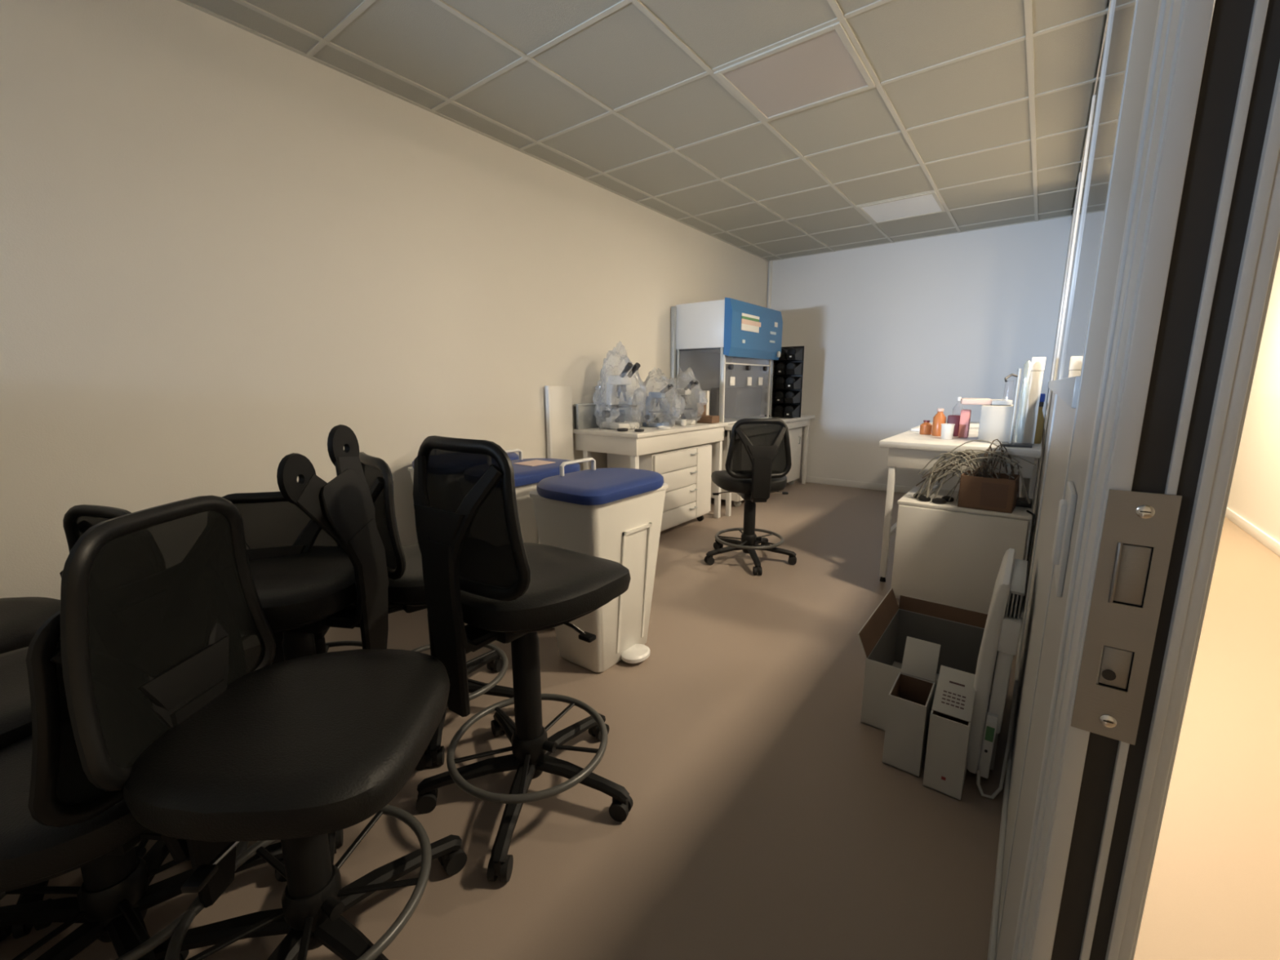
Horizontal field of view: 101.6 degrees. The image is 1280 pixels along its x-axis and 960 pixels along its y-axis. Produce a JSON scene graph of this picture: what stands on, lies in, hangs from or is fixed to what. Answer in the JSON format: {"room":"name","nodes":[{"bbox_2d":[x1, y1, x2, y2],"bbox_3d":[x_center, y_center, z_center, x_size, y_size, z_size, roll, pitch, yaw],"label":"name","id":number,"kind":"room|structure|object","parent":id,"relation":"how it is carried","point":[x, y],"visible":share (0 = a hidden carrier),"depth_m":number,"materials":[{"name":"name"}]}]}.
{"room":"laboratory","nodes":[
{"label":"laboratory","id":0,"kind":"room"},
{"bbox_2d":[0,0,768,599],"bbox_3d":[-1.005,-0.784,3.275,0.100,2.740,8.530,8,13,36],"label":"wall","id":1,"kind":"structure","parent":0,"point":[224,248],"depth_m":2.27,"materials":[{"name":"paint"}]},
{"bbox_2d":[0,480,1279,959],"bbox_3d":[1.641,0.631,3.393,4.480,0.100,11.500,8,13,36],"label":"floor","id":2,"kind":"structure","parent":0,"point":[766,820],"depth_m":1.48,"materials":[{"name":"plastic"}]},
{"bbox_2d":[0,596,60,653],"bbox_3d":[-2.071,0.486,1.515,0.608,0.886,0.614,-2,11,-8],"label":"chair","id":3,"kind":"object","parent":2,"relation":"on","point":[20,618],"visible":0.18,"depth_m":1.60,"materials":[{"name":"black plastic"}]},
{"bbox_2d":[0,504,130,938],"bbox_3d":[-1.531,0.529,1.332,0.591,0.866,0.622,4,11,20],"label":"chair","id":4,"kind":"object","parent":2,"relation":"on","point":[15,716],"visible":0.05,"depth_m":1.26,"materials":[{"name":"black plastic"}]},
{"bbox_2d":[0,609,286,959],"bbox_3d":[-1.128,0.595,1.049,0.595,0.836,0.619,0,10,2],"label":"chair","id":5,"kind":"object","parent":2,"relation":"on","point":[55,822],"visible":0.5,"depth_m":0.97,"materials":[{"name":"black plastic"}]},
{"bbox_2d":[59,495,466,959],"bbox_3d":[-0.696,0.529,1.014,0.606,0.976,0.616,0,10,-2],"label":"chair","id":6,"kind":"object","parent":2,"relation":"on","point":[300,752],"visible":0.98,"depth_m":0.94,"materials":[{"name":"black leather"}]},
{"bbox_2d":[222,491,362,664],"bbox_3d":[-1.202,0.430,1.862,0.606,0.866,0.616,-3,11,-16],"label":"chair","id":7,"kind":"object","parent":2,"relation":"on","point":[274,526],"visible":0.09,"depth_m":1.61,"materials":[{"name":"black plastic"}]},
{"bbox_2d":[186,424,427,860],"bbox_3d":[-0.983,0.383,1.498,0.619,1.089,0.606,1,11,6],"label":"chair","id":8,"kind":"object","parent":2,"relation":"on","point":[301,596],"visible":0.37,"depth_m":1.37,"materials":[{"name":"black plastic"}]},
{"bbox_2d":[355,452,513,767],"bbox_3d":[-0.738,0.376,1.857,0.612,0.971,0.612,-9,14,-40],"label":"chair","id":9,"kind":"object","parent":2,"relation":"on","point":[406,589],"visible":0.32,"depth_m":1.64,"materials":[{"name":"black plastic"}]},
{"bbox_2d":[408,452,519,482],"bbox_3d":[-0.955,0.229,2.959,0.433,0.862,0.572,8,13,36],"label":"waste bin","id":10,"kind":"object","parent":2,"relation":"on","point":[513,455],"visible":0.09,"depth_m":2.89,"materials":[{"name":"white plastic"}]},
{"bbox_2d":[413,435,633,881],"bbox_3d":[-0.312,0.396,1.484,0.620,1.066,0.603,7,13,35],"label":"chair","id":11,"kind":"object","parent":2,"relation":"on","point":[479,571],"visible":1,"depth_m":1.28,"materials":[{"name":"black plastic"}]},
{"bbox_2d":[504,448,580,627],"bbox_3d":[-0.565,0.291,2.619,0.433,0.862,0.572,8,13,36],"label":"waste bin","id":12,"kind":"object","parent":2,"relation":"on","point":[528,473],"visible":0.23,"depth_m":2.40,"materials":[{"name":"white plastic"}]},
{"bbox_2d":[545,386,573,460],"bbox_3d":[-0.577,-0.093,3.830,0.034,1.178,0.235,8,13,36],"label":"panel","id":13,"kind":"object","parent":2,"relation":"on","point":[558,399],"visible":0.45,"depth_m":3.75,"materials":[{"name":"white plastic"}]},
{"bbox_2d":[529,457,668,672],"bbox_3d":[-0.159,0.350,2.291,0.433,0.862,0.572,8,13,36],"label":"waste bin","id":14,"kind":"object","parent":2,"relation":"on","point":[615,514],"visible":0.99,"depth_m":2.15,"materials":[{"name":"white plastic"}]},
{"bbox_2d":[573,399,728,518],"bbox_3d":[0.129,-0.113,4.293,0.620,1.045,1.300,8,13,36],"label":"lab bench","id":15,"kind":"object","parent":2,"relation":"on","point":[589,437],"depth_m":3.92,"materials":[{"name":"white laminate"}]},
{"bbox_2d":[592,344,647,429],"bbox_3d":[-0.140,-0.710,3.901,0.433,0.648,0.442,4,11,20],"label":"cover","id":16,"kind":"object","parent":15,"relation":"on","point":[639,378],"visible":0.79,"depth_m":3.89,"materials":[{"name":"plastic"}]},
{"bbox_2d":[600,362,640,430],"bbox_3d":[-0.136,-0.624,3.889,0.194,0.483,0.331,-8,13,-37],"label":"microscope","id":17,"kind":"object","parent":15,"relation":"on","point":[614,388],"visible":0.97,"depth_m":3.89,"materials":[{"name":"white"}]},
{"bbox_2d":[573,420,728,438],"bbox_3d":[0.128,-0.425,4.236,0.620,0.030,1.300,8,13,36],"label":"countertop","id":18,"kind":"structure","parent":15,"relation":"on","point":[648,431],"depth_m":3.86,"materials":[{"name":"white laminate"}]},
{"bbox_2d":[629,368,684,426],"bbox_3d":[0.133,-0.648,4.086,0.462,0.458,0.384,-1,10,-3],"label":"cover","id":19,"kind":"object","parent":15,"relation":"on","point":[645,381],"visible":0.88,"depth_m":4.06,"materials":[{"name":"plastic"}]},
{"bbox_2d":[642,383,673,426],"bbox_3d":[0.147,-0.585,4.096,0.227,0.331,0.133,5,12,27],"label":"microscope","id":20,"kind":"object","parent":15,"relation":"on","point":[649,416],"visible":0.98,"depth_m":4.09,"materials":[{"name":"white"}]},
{"bbox_2d":[657,426,671,429],"bbox_3d":[0.180,-0.392,3.908,0.100,0.018,0.100,8,13,36],"label":"dish","id":21,"kind":"object","parent":15,"relation":"on","point":[658,427],"visible":1,"depth_m":3.87,"materials":[{"name":"white plastic"}]},
{"bbox_2d":[667,380,698,424],"bbox_3d":[0.366,-0.642,4.324,0.144,0.358,0.245,-10,14,-42],"label":"microscope","id":22,"kind":"object","parent":15,"relation":"on","point":[685,392],"visible":0.89,"depth_m":4.32,"materials":[{"name":"white"}]},
{"bbox_2d":[680,419,686,426],"bbox_3d":[0.348,-0.460,4.188,0.044,0.050,0.044,8,13,36],"label":"pot","id":23,"kind":"object","parent":15,"relation":"on","point":[682,421],"visible":1,"depth_m":4.17,"materials":[{"name":"white plastic"}]},
{"bbox_2d":[661,368,706,424],"bbox_3d":[0.356,-0.699,4.316,0.368,0.473,0.345,-1,10,-4],"label":"cover","id":24,"kind":"object","parent":15,"relation":"on","point":[694,414],"visible":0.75,"depth_m":4.30,"materials":[{"name":"plastic"}]},
{"bbox_2d":[699,391,709,415],"bbox_3d":[0.573,-0.658,4.654,0.080,0.270,0.049,8,13,36],"label":"dispenser","id":25,"kind":"object","parent":15,"relation":"on","point":[706,393],"visible":0.36,"depth_m":4.62,"materials":[{"name":"white plastic"}]},
{"bbox_2d":[697,402,719,423],"bbox_3d":[0.589,-0.579,4.497,0.150,0.170,0.130,8,13,36],"label":"wooden box","id":26,"kind":"object","parent":15,"relation":"on","point":[704,418],"visible":0.93,"depth_m":4.48,"materials":[{"name":"wood"}]},
{"bbox_2d":[607,443,711,531],"bbox_3d":[0.194,0.066,4.328,0.480,0.680,0.860,8,13,36],"label":"drawer unit","id":27,"kind":"object","parent":2,"relation":"on","point":[686,471],"visible":0.62,"depth_m":4.16,"materials":[{"name":"white laminate"}]},
{"bbox_2d":[704,418,796,575],"bbox_3d":[0.738,0.070,3.478,0.618,0.976,0.598,-1,10,-3],"label":"chair","id":28,"kind":"object","parent":2,"relation":"on","point":[758,461],"visible":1,"depth_m":3.28,"materials":[{"name":"black plastic"}]},
{"bbox_2d":[707,426,802,506],"bbox_3d":[1.234,-0.197,5.710,0.537,0.690,1.580,8,13,36],"label":"base cabinet","id":29,"kind":"object","parent":2,"relation":"on","point":[795,434],"visible":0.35,"depth_m":5.90,"materials":[{"name":"white laminate"}]},
{"bbox_2d":[724,414,814,516],"bbox_3d":[1.180,-0.249,5.634,0.670,0.820,2.050,8,13,36],"label":"lab bench","id":30,"kind":"object","parent":2,"relation":"on","point":[804,420],"visible":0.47,"depth_m":5.84,"materials":[{"name":"white laminate"}]},
{"bbox_2d":[670,297,782,424],"bbox_3d":[0.873,-1.129,5.119,0.615,1.092,1.140,8,13,36],"label":"fume hood","id":31,"kind":"object","parent":30,"relation":"on","point":[731,346],"visible":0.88,"depth_m":4.96,"materials":[{"name":"white"}]},
{"bbox_2d":[711,386,760,418],"bbox_3d":[0.975,-0.787,5.271,0.280,0.290,0.550,8,13,36],"label":"glass panel","id":32,"kind":"object","parent":31,"relation":"attached to","point":[740,402],"depth_m":5.10,"materials":[{"name":"grey"}]},
{"bbox_2d":[724,414,814,430],"bbox_3d":[1.179,-0.635,5.563,0.670,0.035,2.050,8,13,36],"label":"countertop","id":33,"kind":"structure","parent":30,"relation":"on","point":[729,427],"depth_m":5.72,"materials":[{"name":"white laminate"}]},
{"bbox_2d":[690,416,772,424],"bbox_3d":[0.871,-0.607,5.240,0.490,0.022,1.095,8,13,36],"label":"work surface","id":34,"kind":"object","parent":33,"relation":"on","point":[730,420],"depth_m":5.13,"materials":[{"name":"silver metal"}]},
{"bbox_2d":[764,346,804,417],"bbox_3d":[1.553,-1.060,5.660,0.340,0.760,0.241,8,13,36],"label":"tower","id":35,"kind":"object","parent":30,"relation":"on","point":[788,371],"visible":0.73,"depth_m":5.59,"materials":[{"name":"black plastic"}]},
{"bbox_2d":[882,635,940,777],"bbox_3d":[0.878,0.719,1.685,0.105,0.348,0.216,8,13,36],"label":"carton","id":36,"kind":"object","parent":2,"relation":"on","point":[910,698],"visible":0.98,"depth_m":1.64,"materials":[{"name":"white cardboard"}]},
{"bbox_2d":[857,587,998,770],"bbox_3d":[1.089,0.682,1.930,0.429,0.330,0.526,8,13,36],"label":"carton","id":37,"kind":"object","parent":2,"relation":"on","point":[959,632],"visible":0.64,"depth_m":2.08,"materials":[{"name":"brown cardboard"}]},
{"bbox_2d":[922,665,975,800],"bbox_3d":[0.939,0.749,1.576,0.098,0.328,0.171,8,13,36],"label":"carton","id":38,"kind":"object","parent":2,"relation":"on","point":[952,710],"visible":0.96,"depth_m":1.53,"materials":[{"name":"white cardboard"}]},
{"bbox_2d":[941,680,965,709],"bbox_3d":[0.932,0.635,1.547,0.057,0.044,0.062,8,13,36],"label":"print","id":39,"kind":"object","parent":38,"relation":"on","point":[953,692],"depth_m":1.55,"materials":[{"name":"grey paper"}]},
{"bbox_2d":[879,421,1041,582],"bbox_3d":[2.315,0.084,3.697,0.755,0.860,2.050,8,13,36],"label":"lab table","id":40,"kind":"object","parent":2,"relation":"on","point":[909,449],"visible":0.55,"depth_m":2.97,"materials":[{"name":"white"}]},
{"bbox_2d":[911,422,933,431],"bbox_3d":[2.144,-0.381,3.774,0.230,0.026,0.600,8,13,36],"label":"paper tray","id":41,"kind":"object","parent":40,"relation":"on","point":[917,428],"visible":0.18,"depth_m":3.60,"materials":[{"name":"white"}]},
{"bbox_2d":[919,420,932,435],"bbox_3d":[1.857,-0.342,3.389,0.070,0.090,0.070,8,13,36],"label":"bottle","id":42,"kind":"object","parent":40,"relation":"on","point":[926,428],"visible":1,"depth_m":3.37,"materials":[{"name":"brown plastic"}]},
{"bbox_2d":[931,408,946,435],"bbox_3d":[1.885,-0.364,3.288,0.072,0.170,0.072,8,13,36],"label":"bottle","id":43,"kind":"object","parent":40,"relation":"on","point":[940,418],"visible":0.93,"depth_m":3.27,"materials":[{"name":"brown plastic"}]},
{"bbox_2d":[940,423,955,439],"bbox_3d":[1.832,-0.289,3.112,0.074,0.088,0.074,8,13,36],"label":"beaker","id":44,"kind":"object","parent":40,"relation":"on","point":[947,429],"visible":1,"depth_m":3.09,"materials":[{"name":"white plastic"}]},
{"bbox_2d":[946,414,959,436],"bbox_3d":[1.975,-0.343,3.286,0.070,0.129,0.060,8,13,36],"label":"packet","id":45,"kind":"object","parent":40,"relation":"on","point":[952,419],"visible":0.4,"depth_m":3.26,"materials":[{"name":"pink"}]},
{"bbox_2d":[958,409,971,437],"bbox_3d":[1.978,-0.344,3.181,0.050,0.169,0.060,8,13,36],"label":"packet","id":46,"kind":"object","parent":40,"relation":"on","point":[965,416],"visible":1,"depth_m":3.16,"materials":[{"name":"pink paper"}]},
{"bbox_2d":[977,404,1013,442],"bbox_3d":[2.087,-0.338,3.060,0.162,0.200,0.280,7,12,33],"label":"box","id":47,"kind":"object","parent":40,"relation":"on","point":[995,420],"visible":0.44,"depth_m":2.95,"materials":[{"name":"white cardboard"}]},
{"bbox_2d":[960,398,1012,404],"bbox_3d":[2.058,-0.467,3.108,0.250,0.035,0.140,6,12,29],"label":"pack","id":48,"kind":"object","parent":47,"relation":"on","point":[963,401],"visible":1,"depth_m":3.06,"materials":[{"name":"white"}]},
{"bbox_2d":[1000,360,1032,448],"bbox_3d":[1.979,-0.397,2.723,0.155,0.440,0.120,8,13,36],"label":"stand","id":49,"kind":"object","parent":40,"relation":"on","point":[1024,395],"visible":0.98,"depth_m":2.71,"materials":[{"name":"grey"}]},
{"bbox_2d":[1021,356,1045,444],"bbox_3d":[2.096,-0.418,2.783,0.059,0.460,0.064,8,13,36],"label":"board","id":50,"kind":"object","parent":40,"relation":"on","point":[1036,377],"visible":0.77,"depth_m":2.76,"materials":[{"name":"grey paint"}]},
{"bbox_2d":[1034,393,1045,443],"bbox_3d":[2.181,-0.336,2.860,0.056,0.270,0.052,8,13,36],"label":"spray bottle","id":51,"kind":"object","parent":40,"relation":"on","point":[1040,422],"visible":0.56,"depth_m":2.84,"materials":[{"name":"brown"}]},
{"bbox_2d":[890,486,1033,613],"bbox_3d":[1.783,0.384,2.908,0.590,0.560,0.505,8,13,36],"label":"base cabinet","id":52,"kind":"object","parent":2,"relation":"on","point":[947,553],"visible":0.64,"depth_m":2.72,"materials":[{"name":"white laminate"}]},
{"bbox_2d":[918,495,930,502],"bbox_3d":[1.545,0.100,2.832,0.060,0.025,0.060,8,13,36],"label":"puck","id":53,"kind":"object","parent":52,"relation":"on","point":[923,498],"visible":0.98,"depth_m":2.81,"materials":[{"name":"black plastic"}]},
{"bbox_2d":[931,497,946,504],"bbox_3d":[1.591,0.110,2.779,0.069,0.025,0.069,8,13,36],"label":"puck","id":54,"kind":"object","parent":52,"relation":"on","point":[935,500],"visible":1,"depth_m":2.76,"materials":[{"name":"black plastic"}]},
{"bbox_2d":[942,496,954,502],"bbox_3d":[1.667,0.101,2.827,0.060,0.025,0.060,8,13,36],"label":"puck","id":55,"kind":"object","parent":52,"relation":"on","point":[947,498],"visible":0.8,"depth_m":2.81,"materials":[{"name":"black plastic"}]},
{"bbox_2d":[957,470,1019,513],"bbox_3d":[1.792,0.056,2.684,0.230,0.165,0.201,9,14,39],"label":"cardboard box","id":56,"kind":"object","parent":52,"relation":"on","point":[997,495],"visible":0.95,"depth_m":2.61,"materials":[{"name":"brown cardboard"}]},
{"bbox_2d":[912,439,1035,503],"bbox_3d":[1.749,-0.051,2.744,0.522,0.340,0.201,8,13,36],"label":"wire tangle","id":57,"kind":"object","parent":56,"relation":"in","point":[931,476],"visible":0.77,"depth_m":2.72,"materials":[{"name":"grey"}]},
{"bbox_2d":[1015,497,1032,507],"bbox_3d":[1.998,0.116,2.728,0.080,0.029,0.120,8,13,36],"label":"case","id":58,"kind":"object","parent":52,"relation":"on","point":[1022,502],"visible":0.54,"depth_m":2.69,"materials":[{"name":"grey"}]},
{"bbox_2d":[1020,510,1035,609],"bbox_3d":[1.872,0.441,2.559,0.048,0.568,0.177,8,13,36],"label":"power cable","id":59,"kind":"object","parent":52,"relation":"hanging from","point":[1028,511],"visible":0.61,"depth_m":2.50,"materials":[{"name":"black plastic"}]},
{"bbox_2d":[966,548,1027,778],"bbox_3d":[1.136,0.572,1.665,0.087,0.632,0.400,9,14,36],"label":"wall heater","id":60,"kind":"object","parent":2,"relation":"on","point":[1002,632],"visible":0.99,"depth_m":1.52,"materials":[{"name":"white metal"}]},
{"bbox_2d":[976,680,1018,799],"bbox_3d":[1.077,0.766,1.548,0.197,0.298,0.061,-6,12,-29],"label":"cable","id":61,"kind":"object","parent":60,"relation":"hanging from","point":[997,792],"visible":1,"depth_m":1.56,"materials":[{"name":"white plastic"}]},
{"bbox_2d":[1005,558,1027,619],"bbox_3d":[1.157,0.327,1.603,0.038,0.080,0.340,9,14,36],"label":"grille","id":62,"kind":"object","parent":60,"relation":"attached to","point":[1017,588],"depth_m":1.52,"materials":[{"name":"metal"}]},
{"bbox_2d":[186,0,1109,260],"bbox_3d":[0.158,-1.923,2.165,2.830,0.104,8.330,8,13,36],"label":"ceiling","id":63,"kind":"structure","parent":0,"point":[622,58],"depth_m":2.68,"materials":[{"name":"tile"}]},
{"bbox_2d":[177,0,1108,261],"bbox_3d":[0.158,-1.881,2.173,2.830,0.030,8.330,8,13,36],"label":"trim","id":64,"kind":"structure","parent":63,"relation":"attached to","point":[841,18],"depth_m":2.69,"materials":[{"name":"grey metal"}]},
{"bbox_2d":[713,22,875,121],"bbox_3d":[0.753,-1.934,2.514,0.580,0.017,0.580,8,13,36],"label":"recessed light","id":65,"kind":"object","parent":63,"relation":"in","point":[823,65],"visible":1,"depth_m":2.48,"materials":[{"name":"grey plastic"}]},
{"bbox_2d":[856,191,946,223],"bbox_3d":[2.204,-2.284,4.394,0.580,0.017,0.580,8,13,36],"label":"recessed light","id":66,"kind":"object","parent":63,"relation":"in","point":[928,203],"visible":1,"depth_m":4.38,"materials":[{"name":"grey plastic"}]},
{"bbox_2d":[766,216,1071,498],"bbox_3d":[2.733,-1.240,5.687,2.890,2.740,0.100,8,13,36],"label":"wall","id":67,"kind":"structure","parent":0,"point":[891,335],"depth_m":5.49,"materials":[{"name":"white paint"}]},
{"bbox_2d":[767,260,772,308],"bbox_3d":[1.571,-1.367,6.480,0.032,2.550,0.025,8,13,36],"label":"trim","id":68,"kind":"structure","parent":67,"relation":"attached to","point":[770,262],"depth_m":6.29,"materials":[{"name":"paint"}]},
{"bbox_2d":[794,475,913,493],"bbox_3d":[2.679,0.076,5.902,2.830,0.075,0.014,8,13,36],"label":"baseboard","id":69,"kind":"structure","parent":67,"relation":"attached to","point":[901,489],"depth_m":6.04,"materials":[{"name":"white paint"}]},
{"bbox_2d":[995,0,1159,959],"bbox_3d":[1.313,-0.472,1.544,0.060,2.740,8.330,8,13,36],"label":"wall","id":70,"kind":"structure","parent":0,"point":[1146,15],"depth_m":0.74,"materials":[{"name":"grey paint"}]},
{"bbox_2d":[987,520,1031,959],"bbox_3d":[2.123,0.631,2.887,0.010,0.080,5.570,8,13,36],"label":"baseboard","id":71,"kind":"structure","parent":70,"relation":"attached to","point":[997,885],"depth_m":1.30,"materials":[{"name":"grey paint"}]},
{"bbox_2d":[1051,480,1077,597],"bbox_3d":[0.545,0.072,0.675,0.013,0.130,0.110,8,13,36],"label":"wall plate","id":72,"kind":"object","parent":70,"relation":"attached to","point":[1066,510],"visible":1,"depth_m":0.65,"materials":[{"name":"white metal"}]},
{"bbox_2d":[994,0,1137,959],"bbox_3d":[2.264,-0.687,2.780,0.076,2.550,5.182,8,13,36],"label":"trim","id":73,"kind":"structure","parent":70,"relation":"attached to","point":[1068,389],"depth_m":1.73,"materials":[{"name":"silver metal"}]},
{"bbox_2d":[1051,0,1135,381],"bbox_3d":[1.939,-1.142,2.304,0.004,1.380,4.128,8,13,36],"label":"window","id":74,"kind":"structure","parent":70,"relation":"in","point":[1122,12],"depth_m":1.21,"materials":[{"name":"clear glass"}]},
{"bbox_2d":[1071,488,1182,745],"bbox_3d":[0.372,0.108,0.403,0.039,0.200,0.007,8,13,36],"label":"strike plate","id":75,"kind":"object","parent":70,"relation":"attached to","point":[1148,519],"visible":1,"depth_m":0.40,"materials":[{"name":"silver metal"}]},
{"bbox_2d":[1011,0,1269,959],"bbox_3d":[0.414,0.009,0.439,0.053,2.200,0.132,8,13,36],"label":"trim","id":76,"kind":"structure","parent":70,"relation":"attached to","point":[1183,27],"depth_m":0.40,"materials":[{"name":"white metal"}]},
{"bbox_2d":[1050,0,1279,959],"bbox_3d":[0.385,0.019,0.387,0.034,2.200,0.005,8,13,36],"label":"trim","id":77,"kind":"structure","parent":70,"relation":"attached to","point":[1231,20],"depth_m":0.37,"materials":[{"name":"grey rubber"}]},
{"bbox_2d":[1105,61,1279,959],"bbox_3d":[0.436,0.014,0.413,0.016,2.200,0.124,8,13,36],"label":"trim","id":78,"kind":"structure","parent":70,"relation":"attached to","point":[1261,248],"depth_m":0.37,"materials":[{"name":"white"}]},
{"bbox_2d":[1226,251,1279,542],"bbox_3d":[3.342,-0.536,1.863,0.100,2.740,11.300,8,13,36],"label":"wall","id":79,"kind":"structure","parent":0,"point":[1255,491],"depth_m":4.21,"materials":[{"name":"paint"}]},
{"bbox_2d":[1225,506,1279,556],"bbox_3d":[3.300,0.766,2.138,0.015,0.080,11.300,8,13,36],"label":"baseboard","id":80,"kind":"structure","parent":79,"relation":"attached to","point":[1268,541],"depth_m":4.05,"materials":[{"name":"white"}]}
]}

